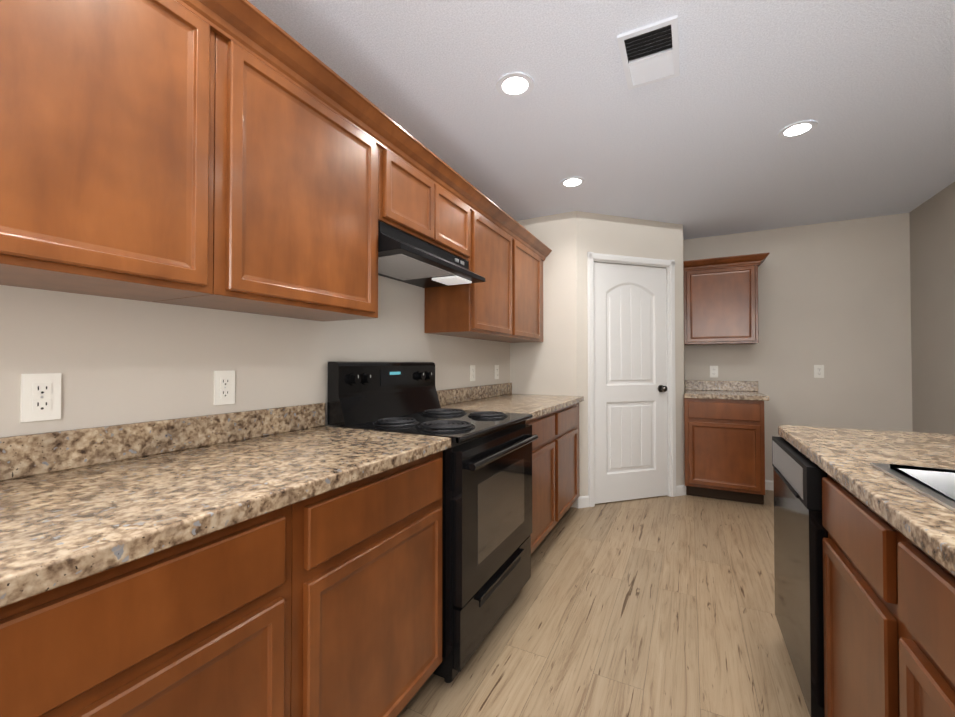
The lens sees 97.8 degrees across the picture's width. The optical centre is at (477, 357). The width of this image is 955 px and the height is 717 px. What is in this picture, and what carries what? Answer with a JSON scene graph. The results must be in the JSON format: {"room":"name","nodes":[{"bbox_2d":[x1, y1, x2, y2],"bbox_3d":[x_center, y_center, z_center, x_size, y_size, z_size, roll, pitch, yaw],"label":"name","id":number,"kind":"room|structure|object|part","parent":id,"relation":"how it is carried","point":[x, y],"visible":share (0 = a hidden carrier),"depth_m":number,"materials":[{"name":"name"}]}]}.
{"room":"kitchen","nodes":[
{"label":"kitchen","id":0,"kind":"room"},
{"bbox_2d":[0,275,509,437],"bbox_3d":[-0.925,-0.017,1.414,0.100,2.440,7.960,0,-1,27],"label":"wall","id":1,"kind":"structure","parent":0,"point":[115,361],"depth_m":1.31,"materials":[{"name":"paint"}]},
{"bbox_2d":[20,373,60,422],"bbox_3d":[-1.064,0.097,1.017,0.008,0.115,0.070,0,-1,27],"label":"electrical outlet","id":2,"kind":"object","parent":1,"relation":"attached to","point":[40,399],"visible":1,"depth_m":1.01,"materials":[{"name":"white plastic"}]},
{"bbox_2d":[0,0,214,301],"bbox_3d":[-0.959,-0.529,0.881,0.325,0.722,0.622,0,-1,27],"label":"upper cabinet","id":3,"kind":"object","parent":1,"relation":"attached to","point":[106,148],"visible":0.94,"depth_m":0.89,"materials":[{"name":"brown wood"}]},
{"bbox_2d":[213,370,234,404],"bbox_3d":[-0.860,0.103,1.418,0.008,0.115,0.070,0,-1,27],"label":"electrical outlet","id":4,"kind":"object","parent":1,"relation":"attached to","point":[224,387],"visible":1,"depth_m":1.41,"materials":[{"name":"white plastic"}]},
{"bbox_2d":[153,33,378,320],"bbox_3d":[-0.670,-0.521,1.448,0.325,0.722,0.646,0,-1,27],"label":"upper cabinet","id":5,"kind":"object","parent":1,"relation":"attached to","point":[295,216],"visible":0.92,"depth_m":1.29,"materials":[{"name":"brown wood"}]},
{"bbox_2d":[378,147,469,260],"bbox_3d":[-0.349,-0.711,2.083,0.325,0.325,0.772,0,-1,27],"label":"upper cabinet","id":6,"kind":"object","parent":1,"relation":"attached to","point":[414,202],"visible":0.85,"depth_m":1.91,"materials":[{"name":"brown wood"}]},
{"bbox_2d":[175,0,551,260],"bbox_3d":[-0.313,-0.889,1.758,0.076,0.086,4.007,0,-1,27],"label":"crown molding","id":7,"kind":"structure","parent":6,"relation":"attached to","point":[249,27],"depth_m":1.42,"materials":[{"name":"brown wood"}]},
{"bbox_2d":[378,221,484,287],"bbox_3d":[-0.310,-0.477,2.062,0.410,0.137,0.758,0,-1,27],"label":"range hood","id":8,"kind":"object","parent":1,"relation":"attached to","point":[404,257],"visible":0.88,"depth_m":1.96,"materials":[{"name":"black metal"}]},
{"bbox_2d":[425,211,511,338],"bbox_3d":[-0.033,-0.503,2.701,0.325,0.722,0.617,0,-1,27],"label":"upper cabinet","id":9,"kind":"object","parent":1,"relation":"attached to","point":[478,310],"visible":0.79,"depth_m":2.49,"materials":[{"name":"brown wood"}]},
{"bbox_2d":[470,365,474,380],"bbox_3d":[-0.033,0.116,3.045,0.008,0.115,0.070,0,-1,27],"label":"electrical outlet","id":10,"kind":"object","parent":1,"relation":"attached to","point":[472,372],"visible":1,"depth_m":3.04,"materials":[{"name":"white plastic"}]},
{"bbox_2d":[495,365,498,378],"bbox_3d":[0.160,0.121,3.424,0.008,0.115,0.070,0,-1,27],"label":"electrical outlet","id":11,"kind":"object","parent":1,"relation":"attached to","point":[496,371],"visible":1,"depth_m":3.42,"materials":[{"name":"white plastic"}]},
{"bbox_2d":[473,240,542,342],"bbox_3d":[0.271,-0.495,3.299,0.325,0.722,0.722,0,-1,27],"label":"upper cabinet","id":12,"kind":"object","parent":1,"relation":"attached to","point":[527,295],"visible":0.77,"depth_m":3.17,"materials":[{"name":"brown wood"}]},
{"bbox_2d":[510,211,576,507],"bbox_3d":[0.577,0.014,3.606,0.590,2.440,0.110,0,-1,27],"label":"wall","id":13,"kind":"structure","parent":0,"point":[547,365],"depth_m":3.51,"materials":[{"name":"paint"}]},
{"bbox_2d":[247,0,954,239],"bbox_3d":[0.484,-1.277,0.715,3.260,0.060,7.960,0,-1,27],"label":"ceiling","id":14,"kind":"structure","parent":0,"point":[698,147],"depth_m":1.99,"materials":[{"name":"white paint"}]},
{"bbox_2d":[496,72,533,97],"bbox_3d":[0.170,-1.228,1.884,0.170,0.006,0.170,0,-1,27],"label":"recessed light","id":15,"kind":"object","parent":14,"relation":"in","point":[515,85],"visible":1,"depth_m":1.88,"materials":[{"name":"white plastic"}]},
{"bbox_2d":[560,177,584,187],"bbox_3d":[0.659,-1.213,2.891,0.170,0.006,0.170,0,-1,27],"label":"recessed light","id":16,"kind":"object","parent":14,"relation":"in","point":[571,182],"visible":1,"depth_m":2.89,"materials":[{"name":"white plastic"}]},
{"bbox_2d":[617,15,679,89],"bbox_3d":[0.705,-1.227,1.702,0.210,0.012,0.340,0,-1,27],"label":"ceiling vent","id":17,"kind":"object","parent":14,"relation":"in","point":[649,53],"visible":1,"depth_m":1.68,"materials":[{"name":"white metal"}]},
{"bbox_2d":[778,120,817,138],"bbox_3d":[1.719,-1.222,2.240,0.170,0.006,0.170,0,-1,27],"label":"recessed light","id":18,"kind":"object","parent":14,"relation":"in","point":[797,129],"visible":1,"depth_m":2.23,"materials":[{"name":"white plastic"}]},
{"bbox_2d":[397,490,809,716],"bbox_3d":[0.484,1.222,0.680,3.260,0.060,7.960,0,-1,27],"label":"floor","id":19,"kind":"structure","parent":0,"point":[660,606],"depth_m":1.86,"materials":[{"name":"brown wood"}]},
{"bbox_2d":[0,504,291,716],"bbox_3d":[-0.967,0.752,0.491,0.608,0.876,1.294,0,-1,27],"label":"base cabinet","id":20,"kind":"object","parent":19,"relation":"on","point":[199,626],"visible":0.83,"depth_m":0.69,"materials":[{"name":"brown wood"}]},
{"bbox_2d":[0,403,450,607],"bbox_3d":[-0.957,0.245,0.519,0.646,0.136,2.543,0,-1,27],"label":"countertop","id":21,"kind":"structure","parent":20,"relation":"on","point":[77,504],"depth_m":0.96,"materials":[{"name":"stone"}]},
{"bbox_2d":[290,451,442,716],"bbox_3d":[-0.526,0.764,1.356,0.608,0.876,0.646,0,-1,27],"label":"base cabinet","id":22,"kind":"object","parent":19,"relation":"on","point":[366,597],"visible":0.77,"depth_m":1.15,"materials":[{"name":"brown wood"}]},
{"bbox_2d":[327,362,537,682],"bbox_3d":[-0.163,0.616,1.972,0.704,1.190,0.765,0,-1,27],"label":"range","id":23,"kind":"object","parent":19,"relation":"on","point":[486,511],"visible":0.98,"depth_m":1.77,"materials":[{"name":"black metal"}]},
{"bbox_2d":[525,412,554,553],"bbox_3d":[0.111,0.782,2.610,0.608,0.876,0.616,0,-1,27],"label":"base cabinet","id":24,"kind":"object","parent":19,"relation":"on","point":[543,481],"visible":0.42,"depth_m":2.52,"materials":[{"name":"brown wood"}]},
{"bbox_2d":[553,403,579,524],"bbox_3d":[0.415,0.790,3.207,0.608,0.876,0.722,0,-1,27],"label":"base cabinet","id":25,"kind":"object","parent":19,"relation":"on","point":[566,458],"depth_m":3.00,"materials":[{"name":"brown wood"}]},
{"bbox_2d":[437,383,583,420],"bbox_3d":[0.274,0.280,2.940,0.646,0.136,1.341,0,-1,27],"label":"countertop","id":26,"kind":"structure","parent":25,"relation":"on","point":[498,397],"depth_m":2.85,"materials":[{"name":"stone"}]},
{"bbox_3d":[0.630,0.793,3.444,0.400,0.876,0.105,0,-1,27],"label":"left base cabinet filler panel","id":27,"kind":"part","parent":25,"relation":"part of","materials":[{"name":"brown wood"}]},
{"bbox_2d":[684,398,764,504],"bbox_3d":[2.226,0.799,3.810,0.590,0.876,0.608,0,-1,27],"label":"base cabinet","id":28,"kind":"object","parent":19,"relation":"on","point":[724,449],"visible":0.92,"depth_m":3.55,"materials":[{"name":"brown wood"}]},
{"bbox_2d":[684,380,768,400],"bbox_3d":[2.236,0.292,3.804,0.620,0.136,0.623,0,-1,27],"label":"countertop","id":29,"kind":"structure","parent":28,"relation":"on","point":[728,390],"depth_m":3.95,"materials":[{"name":"stone"}]},
{"bbox_2d":[772,436,827,716],"bbox_3d":[1.409,0.768,1.398,0.616,0.868,0.600,0,-1,27],"label":"dishwasher","id":30,"kind":"object","parent":19,"relation":"on","point":[800,532],"visible":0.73,"depth_m":1.36,"materials":[{"name":"black metal"}]},
{"bbox_2d":[822,474,877,716],"bbox_3d":[1.186,0.757,0.890,0.608,0.876,0.500,0,-1,27],"label":"base cabinet","id":31,"kind":"object","parent":19,"relation":"on","point":[850,549],"depth_m":1.04,"materials":[{"name":"brown wood"}]},
{"bbox_2d":[778,425,954,575],"bbox_3d":[0.919,0.287,-0.005,0.970,0.038,3.610,0,-1,27],"label":"countertop","id":32,"kind":"structure","parent":31,"relation":"on","point":[844,457],"depth_m":1.10,"materials":[{"name":"stone"}]},
{"bbox_2d":[870,462,954,511],"bbox_3d":[1.095,0.361,0.598,0.560,0.194,0.837,0,-1,27],"label":"stainless steel sink","id":33,"kind":"object","parent":32,"relation":"in","point":[937,485],"visible":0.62,"depth_m":1.01,"materials":[{"name":"grey metal"}]},
{"bbox_2d":[878,515,954,716],"bbox_3d":[0.858,0.748,0.244,0.608,0.876,0.950,0,-1,27],"label":"base cabinet","id":34,"kind":"object","parent":19,"relation":"on","point":[889,614],"depth_m":0.74,"materials":[{"name":"brown wood"}]},
{"bbox_2d":[576,211,684,496],"bbox_3d":[1.323,0.014,3.646,1.103,2.440,0.110,0,-1,-18],"label":"wall","id":35,"kind":"structure","parent":0,"point":[611,235],"depth_m":3.58,"materials":[{"name":"paint"}]},
{"bbox_2d":[594,262,667,503],"bbox_3d":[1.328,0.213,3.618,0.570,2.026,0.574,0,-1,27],"label":"pantry door","id":36,"kind":"structure","parent":35,"relation":"in","point":[630,371],"depth_m":3.61,"materials":[{"name":"white paint"}]},
{"bbox_2d":[577,485,685,507],"bbox_3d":[1.344,1.188,3.572,1.108,0.090,0.013,0,-1,-18],"label":"baseboard","id":37,"kind":"structure","parent":35,"relation":"attached to","point":[582,501],"depth_m":3.42,"materials":[{"name":"white paint"}]},
{"bbox_2d":[587,252,675,506],"bbox_3d":[1.324,0.181,3.635,0.896,2.107,0.127,0,-1,-18],"label":"door frame","id":38,"kind":"structure","parent":35,"relation":"attached to","point":[668,265],"depth_m":3.65,"materials":[{"name":"white paint"}]},
{"bbox_2d":[683,238,684,453],"bbox_3d":[1.933,0.019,4.021,0.110,2.440,0.520,0,-1,27],"label":"wall","id":39,"kind":"structure","parent":0,"point":[683,310],"depth_m":3.96,"materials":[{"name":"paint"}]},
{"bbox_2d":[684,213,912,480],"bbox_3d":[2.265,0.022,4.200,3.060,2.440,0.100,0,-1,27],"label":"wall","id":40,"kind":"structure","parent":0,"point":[834,298],"depth_m":3.72,"materials":[{"name":"paint"}]},
{"bbox_2d":[710,366,717,377],"bbox_3d":[2.329,0.141,4.105,0.070,0.115,0.008,0,-1,27],"label":"electrical outlet","id":41,"kind":"object","parent":40,"relation":"attached to","point":[713,371],"visible":1,"depth_m":4.10,"materials":[{"name":"white plastic"}]},
{"bbox_2d":[684,253,769,344],"bbox_3d":[2.311,-0.513,3.912,0.666,0.776,0.381,0,-1,27],"label":"upper cabinet","id":42,"kind":"object","parent":40,"relation":"attached to","point":[720,300],"visible":1,"depth_m":3.81,"materials":[{"name":"brown wood"}]},
{"bbox_2d":[765,480,773,490],"bbox_3d":[3.108,1.190,3.691,1.050,0.090,0.013,0,-1,27],"label":"baseboard","id":43,"kind":"structure","parent":40,"relation":"attached to","point":[769,484],"depth_m":3.87,"materials":[{"name":"white paint"}]},
{"bbox_2d":[814,365,823,377],"bbox_3d":[3.060,0.126,3.733,0.070,0.115,0.008,0,-1,27],"label":"electrical outlet","id":44,"kind":"object","parent":40,"relation":"attached to","point":[818,371],"visible":1,"depth_m":3.73,"materials":[{"name":"white plastic"}]},
{"bbox_2d":[909,182,954,433],"bbox_3d":[1.892,-0.038,-0.018,0.100,2.440,7.960,0,-1,27],"label":"wall","id":45,"kind":"structure","parent":0,"point":[932,253],"depth_m":3.14,"materials":[{"name":"paint"}]}
]}

